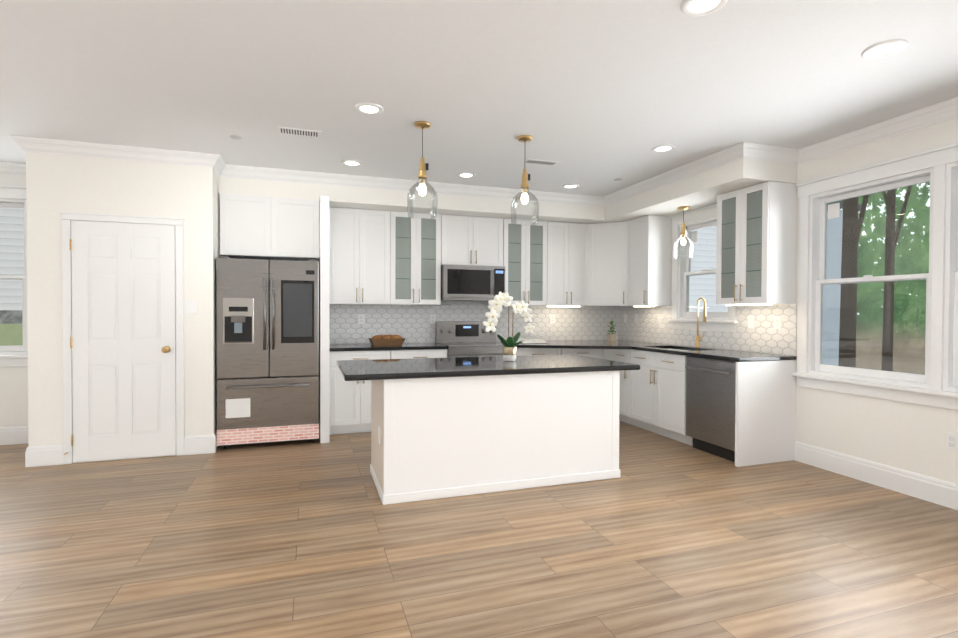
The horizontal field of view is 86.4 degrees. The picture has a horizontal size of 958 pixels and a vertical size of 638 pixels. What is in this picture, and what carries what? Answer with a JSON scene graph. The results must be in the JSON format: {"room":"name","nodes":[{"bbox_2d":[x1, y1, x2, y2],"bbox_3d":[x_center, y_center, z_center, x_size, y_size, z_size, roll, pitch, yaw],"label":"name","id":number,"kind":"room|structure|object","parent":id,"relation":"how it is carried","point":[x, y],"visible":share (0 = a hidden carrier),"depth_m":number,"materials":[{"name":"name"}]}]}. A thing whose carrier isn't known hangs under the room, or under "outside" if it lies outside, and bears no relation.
{"room":"kitchen","nodes":[
{"label":"kitchen","id":0,"kind":"room"},
{"bbox_2d":[0,414,957,637],"bbox_3d":[-0.804,1.304,1.611,8.900,0.080,8.900,0,1,-18],"label":"floor","id":1,"kind":"structure","parent":0,"point":[663,537],"depth_m":2.73,"materials":[{"name":"brown wood"}]},
{"bbox_2d":[216,256,318,448],"bbox_3d":[-2.103,0.314,5.179,0.898,1.793,0.902,0,1,-18],"label":"refrigerator","id":2,"kind":"object","parent":1,"relation":"on","point":[267,333],"visible":1,"depth_m":4.81,"materials":[{"name":"silver metal"}]},
{"bbox_2d":[329,352,396,434],"bbox_3d":[-1.307,0.768,5.640,0.689,0.878,0.620,0,1,-18],"label":"base cabinet","id":3,"kind":"object","parent":1,"relation":"on","point":[350,401],"depth_m":5.32,"materials":[{"name":"white wood"}]},
{"bbox_2d":[329,344,447,351],"bbox_3d":[-1.034,0.310,5.710,1.256,0.034,0.647,0,1,-18],"label":"countertop","id":4,"kind":"structure","parent":3,"relation":"on","point":[332,347],"depth_m":5.46,"materials":[{"name":"black stone"}]},
{"bbox_2d":[369,335,404,345],"bbox_3d":[-1.031,0.233,5.705,0.380,0.117,0.240,0,1,-18],"label":"bread basket","id":5,"kind":"object","parent":4,"relation":"on","point":[384,340],"visible":1,"depth_m":5.62,"materials":[{"name":"wicker"}]},
{"bbox_2d":[397,348,447,358],"bbox_3d":[-0.772,0.767,5.818,0.686,0.878,0.620,0,1,-18],"label":"base cabinet","id":6,"kind":"object","parent":1,"relation":"on","point":[421,352],"depth_m":5.55,"materials":[{"name":"white wood"}]},
{"bbox_2d":[435,321,503,357],"bbox_3d":[-0.062,0.619,5.992,0.762,1.175,0.707,0,1,-18],"label":"range","id":7,"kind":"object","parent":1,"relation":"on","point":[466,338],"visible":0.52,"depth_m":6.15,"materials":[{"name":"silver metal"}]},
{"bbox_2d":[370,370,621,504],"bbox_3d":[0.116,0.814,4.029,1.838,0.840,0.744,0,1,-18],"label":"kitchen island","id":8,"kind":"object","parent":1,"relation":"on","point":[451,427],"depth_m":3.65,"materials":[{"name":"white wood"}]},
{"bbox_2d":[336,354,639,381],"bbox_3d":[0.037,0.372,4.123,2.244,0.040,1.040,0,1,-18],"label":"island countertop","id":9,"kind":"structure","parent":8,"relation":"on","point":[378,370],"depth_m":3.84,"materials":[{"name":"black stone"}]},
{"bbox_2d":[483,291,534,360],"bbox_3d":[0.247,0.060,4.260,0.475,0.579,0.215,0,1,-18],"label":"orchid","id":10,"kind":"object","parent":9,"relation":"on","point":[499,301],"visible":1,"depth_m":4.22,"materials":[{"name":"white plant"}]},
{"bbox_2d":[517,348,568,355],"bbox_3d":[0.611,0.766,6.279,0.687,0.878,0.620,0,1,-18],"label":"base cabinet","id":11,"kind":"object","parent":1,"relation":"on","point":[520,351],"depth_m":5.96,"materials":[{"name":"white wood"}]},
{"bbox_2d":[569,352,604,358],"bbox_3d":[1.116,0.765,6.447,0.618,0.878,0.620,0,1,-18],"label":"base cabinet","id":12,"kind":"object","parent":1,"relation":"on","point":[601,355],"depth_m":6.21,"materials":[{"name":"white wood"}]},
{"bbox_2d":[605,352,612,360],"bbox_3d":[1.684,0.764,6.637,0.697,0.878,0.620,0,1,-18],"label":"base cabinet","id":13,"kind":"object","parent":1,"relation":"on","point":[608,355],"depth_m":6.13,"materials":[{"name":"white wood"}]},
{"bbox_2d":[613,348,624,421],"bbox_3d":[1.948,0.775,5.968,0.620,0.878,0.364,0,1,-18],"label":"base cabinet","id":14,"kind":"object","parent":1,"relation":"on","point":[619,356],"depth_m":5.90,"materials":[{"name":"white wood"}]},
{"bbox_2d":[625,348,736,445],"bbox_3d":[2.119,0.782,5.454,0.620,0.878,0.963,0,1,-18],"label":"base cabinet","id":15,"kind":"object","parent":1,"relation":"on","point":[652,397],"depth_m":5.28,"materials":[{"name":"white wood"}]},
{"bbox_2d":[515,340,668,351],"bbox_3d":[1.249,0.311,6.158,1.825,0.034,1.239,0,1,-18],"label":"countertop","id":16,"kind":"structure","parent":15,"relation":"on","point":[568,345],"depth_m":5.97,"materials":[{"name":"stone"}]},
{"bbox_2d":[516,339,546,343],"bbox_3d":[0.632,0.267,6.185,0.330,0.048,0.230,0,1,-26],"label":"open book","id":17,"kind":"object","parent":16,"relation":"on","point":[530,341],"visible":0.88,"depth_m":6.11,"materials":[{"name":"white paper"}]},
{"bbox_2d":[607,321,616,340],"bbox_3d":[1.752,0.155,6.729,0.127,0.264,0.118,0,1,-18],"label":"plant","id":18,"kind":"object","parent":16,"relation":"on","point":[611,336],"visible":1,"depth_m":6.71,"materials":[{"name":"green plant"}]},
{"bbox_2d":[681,348,700,351],"bbox_3d":[2.107,0.449,5.415,0.434,0.238,0.743,0,1,-18],"label":"sink","id":19,"kind":"object","parent":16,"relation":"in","point":[682,349],"depth_m":5.46,"materials":[{"name":"silver metal"}]},
{"bbox_2d":[633,344,796,363],"bbox_3d":[2.237,0.330,5.054,0.647,0.034,1.481,0,1,-18],"label":"countertop","id":20,"kind":"structure","parent":15,"relation":"on","point":[674,350],"depth_m":4.70,"materials":[{"name":"black stone"}]},
{"bbox_2d":[695,297,705,347],"bbox_3d":[2.371,0.038,5.444,0.054,0.538,0.154,0,1,-18],"label":"faucet","id":21,"kind":"object","parent":20,"relation":"on","point":[697,343],"visible":1,"depth_m":5.47,"materials":[{"name":"gold metal"}]},
{"bbox_2d":[685,356,735,461],"bbox_3d":[2.295,0.796,4.660,0.572,0.874,0.609,0,1,-18],"label":"dishwasher","id":22,"kind":"object","parent":1,"relation":"on","point":[710,403],"visible":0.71,"depth_m":4.57,"materials":[{"name":"silver metal"}]},
{"bbox_2d":[0,117,957,483],"bbox_3d":[-0.799,-0.081,1.592,8.900,2.690,8.900,0,1,-18],"label":"wall","id":23,"kind":"structure","parent":0,"point":[910,437],"depth_m":4.36,"materials":[{"name":"paint"}]},
{"bbox_2d":[0,161,25,175],"bbox_3d":[-5.103,-1.430,4.633,2.360,0.105,0.072,0,1,-18],"label":"crown molding","id":24,"kind":"structure","parent":23,"relation":"attached to","point":[6,168],"depth_m":4.85,"materials":[{"name":"white wood"}]},
{"bbox_2d":[0,426,27,444],"bbox_3d":[-5.107,1.122,4.700,2.330,0.168,0.015,0,1,-18],"label":"baseboard","id":25,"kind":"structure","parent":23,"relation":"attached to","point":[19,434],"depth_m":4.90,"materials":[{"name":"white wood"}]},
{"bbox_2d":[0,185,27,366],"bbox_3d":[-4.788,-0.406,4.830,1.090,1.733,0.185,0,1,-18],"label":"window unit","id":26,"kind":"structure","parent":23,"relation":"in","point":[13,197],"depth_m":4.93,"materials":[{"name":"plastic"}]},
{"bbox_2d":[24,442,62,466],"bbox_3d":[-3.859,1.128,4.620,0.015,0.168,0.915,0,1,-18],"label":"baseboard","id":27,"kind":"structure","parent":23,"relation":"attached to","point":[34,455],"depth_m":4.22,"materials":[{"name":"white wood"}]},
{"bbox_2d":[10,135,223,172],"bbox_3d":[-3.042,-1.419,4.350,1.514,0.105,0.072,0,1,-18],"label":"crown molding","id":28,"kind":"structure","parent":23,"relation":"attached to","point":[28,144],"depth_m":4.34,"materials":[{"name":"white wood"}]},
{"bbox_2d":[60,212,183,463],"bbox_3d":[-3.041,0.165,4.367,0.906,2.107,0.083,0,1,-18],"label":"door","id":29,"kind":"structure","parent":23,"relation":"attached to","point":[123,339],"depth_m":4.39,"materials":[{"name":"white wood"}]},
{"bbox_2d":[184,301,197,313],"bbox_3d":[-2.577,-0.103,4.556,0.118,0.115,0.012,0,1,-18],"label":"light switch","id":30,"kind":"object","parent":23,"relation":"attached to","point":[190,307],"depth_m":4.56,"materials":[{"name":"white plastic"}]},
{"bbox_2d":[220,193,329,442],"bbox_3d":[-2.075,0.001,5.242,1.001,2.416,0.869,0,1,-18],"label":"surround","id":31,"kind":"object","parent":23,"relation":"attached to","point":[265,228],"visible":1,"depth_m":4.99,"materials":[{"name":"white wood"}]},
{"bbox_2d":[358,314,363,323],"bbox_3d":[-1.367,0.002,5.922,0.072,0.115,0.007,0,1,-18],"label":"outlet","id":32,"kind":"object","parent":23,"relation":"attached to","point":[360,316],"depth_m":5.92,"materials":[{"name":"white plastic"}]},
{"bbox_2d":[216,162,603,205],"bbox_3d":[-0.468,-1.426,5.545,4.270,0.105,0.072,0,1,-18],"label":"crown molding","id":33,"kind":"structure","parent":23,"relation":"attached to","point":[235,171],"depth_m":5.37,"materials":[{"name":"white wood"}]},
{"bbox_2d":[430,314,435,323],"bbox_3d":[-0.560,0.002,6.191,0.072,0.115,0.007,0,1,-18],"label":"outlet","id":34,"kind":"object","parent":23,"relation":"attached to","point":[432,316],"depth_m":6.19,"materials":[{"name":"white plastic"}]},
{"bbox_2d":[329,301,616,343],"bbox_3d":[0.095,0.023,6.420,3.849,0.526,0.009,0,1,-18],"label":"tile backsplash","id":35,"kind":"structure","parent":23,"relation":"attached to","point":[410,323],"depth_m":6.28,"materials":[{"name":"white tile"}]},
{"bbox_2d":[550,315,554,322],"bbox_3d":[0.967,0.000,6.700,0.072,0.115,0.007,0,1,-18],"label":"outlet","id":36,"kind":"object","parent":23,"relation":"attached to","point":[552,317],"depth_m":6.70,"materials":[{"name":"white plastic"}]},
{"bbox_2d":[329,181,796,306],"bbox_3d":[0.522,-0.673,5.133,3.851,1.046,2.699,0,1,-18],"label":"upper cabinet","id":37,"kind":"object","parent":23,"relation":"attached to","point":[378,257],"visible":0.88,"depth_m":5.85,"materials":[{"name":"white wood"}]},
{"bbox_2d":[441,264,504,301],"bbox_3d":[-0.100,-0.421,6.104,0.758,0.410,0.447,0,1,-18],"label":"over-the-range microwave","id":38,"kind":"object","parent":37,"relation":"attached to","point":[472,283],"visible":0.88,"depth_m":5.92,"materials":[{"name":"silver metal"}]},
{"bbox_2d":[547,306,579,306],"bbox_3d":[1.083,-0.161,6.508,0.440,0.011,0.060,0,1,-18],"label":"under-cabinet light","id":39,"kind":"object","parent":37,"relation":"attached to","point":[547,306],"depth_m":6.47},
{"bbox_2d":[726,304,771,305],"bbox_3d":[2.465,-0.130,4.671,0.060,0.011,0.460,0,1,-18],"label":"under-cabinet light","id":40,"kind":"object","parent":37,"relation":"attached to","point":[726,304],"depth_m":4.71,"materials":[{"name":"white plastic"}]},
{"bbox_2d":[657,314,660,323],"bbox_3d":[2.183,0.001,6.192,0.012,0.115,0.072,0,1,-18],"label":"outlet","id":41,"kind":"object","parent":23,"relation":"attached to","point":[658,315],"depth_m":6.18,"materials":[{"name":"white plastic"}]},
{"bbox_2d":[600,142,755,206],"bbox_3d":[1.868,-1.413,5.174,0.072,0.105,2.092,0,1,-18],"label":"crown molding","id":42,"kind":"structure","parent":23,"relation":"attached to","point":[741,150],"depth_m":4.85,"materials":[{"name":"white wood"}]},
{"bbox_2d":[668,204,737,331],"bbox_3d":[2.459,-0.535,5.533,0.185,1.323,0.980,0,1,-18],"label":"window unit","id":43,"kind":"structure","parent":23,"relation":"in","point":[682,319],"depth_m":5.75,"materials":[{"name":"plastic"}]},
{"bbox_2d":[617,304,796,355],"bbox_3d":[2.348,0.076,5.736,0.008,0.455,2.700,0,1,-18],"label":"tile backsplash","id":44,"kind":"structure","parent":23,"relation":"attached to","point":[763,338],"depth_m":5.10,"materials":[{"name":"white tile"}]},
{"bbox_2d":[748,316,753,327],"bbox_3d":[2.613,0.030,4.902,0.012,0.115,0.072,0,1,-18],"label":"outlet","id":45,"kind":"object","parent":23,"relation":"attached to","point":[750,318],"depth_m":4.90,"materials":[{"name":"white plastic"}]},
{"bbox_2d":[744,143,799,164],"bbox_3d":[2.473,-1.399,4.311,0.510,0.105,0.072,0,1,-18],"label":"crown molding","id":46,"kind":"structure","parent":23,"relation":"attached to","point":[763,152],"depth_m":4.33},
{"bbox_2d":[774,316,780,328],"bbox_3d":[2.707,0.034,4.628,0.007,0.115,0.072,0,1,-18],"label":"outlet","id":47,"kind":"object","parent":23,"relation":"attached to","point":[777,319],"depth_m":4.62,"materials":[{"name":"white plastic"}]},
{"bbox_2d":[792,142,957,409],"bbox_3d":[3.149,-0.279,3.464,0.185,1.753,2.110,0,1,-18],"label":"window unit","id":48,"kind":"structure","parent":23,"relation":"in","point":[818,244],"depth_m":3.88,"materials":[{"name":"plastic"}]},
{"bbox_2d":[794,441,957,509],"bbox_3d":[3.692,1.194,1.698,0.015,0.168,5.865,0,1,-18],"label":"baseboard","id":49,"kind":"structure","parent":23,"relation":"attached to","point":[930,489],"depth_m":3.78,"materials":[{"name":"white wood"}]},
{"bbox_2d":[800,97,957,163],"bbox_3d":[3.677,-1.358,1.641,0.072,0.105,5.900,0,1,-18],"label":"crown molding","id":50,"kind":"structure","parent":23,"relation":"attached to","point":[933,114],"depth_m":3.74,"materials":[{"name":"white wood"}]},
{"bbox_2d":[943,162,957,391],"bbox_3d":[3.330,-0.271,3.007,0.130,1.520,0.920,0,1,-18],"label":"window unit","id":51,"kind":"structure","parent":23,"relation":"in","point":[950,342],"depth_m":3.40,"materials":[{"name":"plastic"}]},
{"bbox_2d":[945,432,957,451],"bbox_3d":[3.134,0.813,3.380,0.006,0.115,0.072,0,1,-18],"label":"outlet","id":52,"kind":"object","parent":23,"relation":"attached to","point":[951,439],"depth_m":3.38,"materials":[{"name":"white plastic"}]},
{"bbox_2d":[0,0,957,195],"bbox_3d":[-0.794,-1.466,1.573,8.900,0.080,8.900,0,1,-18],"label":"ceiling","id":53,"kind":"structure","parent":0,"point":[595,97],"depth_m":3.07,"materials":[{"name":"paint"}]},
{"bbox_2d":[230,135,241,138],"bbox_3d":[-1.952,-1.459,4.097,0.089,0.009,0.089,0,1,-27],"label":"sensor","id":54,"kind":"object","parent":53,"relation":"attached to","point":[240,137],"depth_m":4.09,"materials":[{"name":"white plastic"}]},
{"bbox_2d":[278,126,321,137],"bbox_3d":[-1.395,-1.456,3.977,0.320,0.009,0.140,0,1,-18],"label":"ceiling vent","id":55,"kind":"object","parent":53,"relation":"in","point":[296,131],"depth_m":3.97,"materials":[{"name":"white plastic"}]},
{"bbox_2d":[341,160,362,166],"bbox_3d":[-1.196,-1.466,4.802,0.195,0.009,0.195,1,1,33],"label":"recessed light","id":56,"kind":"object","parent":53,"relation":"in","point":[353,163],"depth_m":4.79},
{"bbox_2d":[355,103,383,114],"bbox_3d":[-0.756,-1.447,3.515,0.195,0.009,0.195,0,1,-24],"label":"recessed light","id":57,"kind":"object","parent":53,"relation":"in","point":[365,108],"depth_m":3.51,"materials":[{"name":"white plastic"}]},
{"bbox_2d":[407,121,437,218],"bbox_3d":[-0.422,-1.110,3.811,0.230,0.690,0.230,0,1,-18],"label":"pendant light","id":58,"kind":"object","parent":53,"relation":"hanging from","point":[423,165],"visible":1,"depth_m":3.80,"materials":[{"name":"clear glass"}]},
{"bbox_2d":[457,172,475,177],"bbox_3d":[-0.130,-1.468,5.210,0.195,0.009,0.195,0,1,-27],"label":"recessed light","id":59,"kind":"object","parent":53,"relation":"in","point":[464,174],"depth_m":5.20,"materials":[{"name":"white plastic"}]},
{"bbox_2d":[510,135,538,225],"bbox_3d":[0.368,-1.111,4.095,0.230,0.690,0.230,0,1,-18],"label":"pendant light","id":60,"kind":"object","parent":53,"relation":"hanging from","point":[524,186],"visible":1,"depth_m":4.08,"materials":[{"name":"clear glass"}]},
{"bbox_2d":[523,158,559,165],"bbox_3d":[0.581,-1.460,4.751,0.320,0.009,0.120,0,1,-18],"label":"ceiling vent","id":61,"kind":"object","parent":53,"relation":"in","point":[532,161],"depth_m":4.74,"materials":[{"name":"white plastic"}]},
{"bbox_2d":[562,184,579,188],"bbox_3d":[1.018,-1.470,5.655,0.195,0.009,0.195,0,1,-24],"label":"recessed light","id":62,"kind":"object","parent":53,"relation":"in","point":[567,186],"depth_m":5.65,"materials":[{"name":"white plastic"}]},
{"bbox_2d":[651,144,675,152],"bbox_3d":[1.571,-1.450,4.343,0.195,0.009,0.195,0,1,-24],"label":"recessed light","id":63,"kind":"object","parent":53,"relation":"in","point":[667,147],"depth_m":4.34,"materials":[{"name":"white plastic"}]},
{"bbox_2d":[681,0,727,15],"bbox_3d":[1.017,-1.424,2.304,0.195,0.009,0.195,0,1,-27],"label":"recessed light","id":64,"kind":"object","parent":53,"relation":"in","point":[688,7],"depth_m":2.33,"materials":[{"name":"white plastic"}]},
{"bbox_2d":[862,39,908,58],"bbox_3d":[2.150,-1.426,2.702,0.195,0.009,0.195,0,1,-27],"label":"recessed light","id":65,"kind":"object","parent":53,"relation":"in","point":[884,49],"depth_m":2.69,"materials":[{"name":"white plastic"}]},
{"bbox_2d":[674,206,692,258],"bbox_3d":[2.196,-0.929,5.476,0.195,0.540,0.195,0,1,-18],"label":"light","id":66,"kind":"object","parent":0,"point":[683,232],"visible":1,"depth_m":5.46,"materials":[{"name":"clear glass"}]},
{"label":"outside","id":67,"kind":"structure","parent":0,"visible":0},
{"bbox_2d":[0,207,23,345],"bbox_3d":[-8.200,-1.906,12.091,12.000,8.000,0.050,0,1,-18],"label":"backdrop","id":68,"kind":"structure","parent":67,"point":[6,298],"depth_m":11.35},
{"bbox_2d":[689,225,727,311],"bbox_3d":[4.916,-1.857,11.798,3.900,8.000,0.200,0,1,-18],"label":"neighbouring house","id":69,"kind":"structure","parent":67,"point":[699,279],"depth_m":11.80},
{"bbox_2d":[822,202,861,365],"bbox_3d":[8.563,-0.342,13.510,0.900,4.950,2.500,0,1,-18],"label":"neighbouring house","id":70,"kind":"structure","parent":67,"point":[834,297],"depth_m":12.37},
{"bbox_2d":[838,189,905,370],"bbox_3d":[6.616,-2.064,9.176,0.306,8.504,2.781,0,1,12],"label":"trunk","id":71,"kind":"object","parent":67,"point":[853,239],"depth_m":10.51,"materials":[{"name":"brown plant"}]},
{"bbox_2d":[827,182,929,374],"bbox_3d":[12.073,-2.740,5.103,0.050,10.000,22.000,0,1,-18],"label":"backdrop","id":72,"kind":"structure","parent":67,"point":[915,297],"depth_m":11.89,"materials":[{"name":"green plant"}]},
{"bbox_2d":[906,186,911,205],"bbox_3d":[7.674,-2.061,9.280,0.472,8.509,5.361,0,1,3],"label":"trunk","id":73,"kind":"object","parent":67,"point":[908,189],"depth_m":10.25,"materials":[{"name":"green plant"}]}
]}

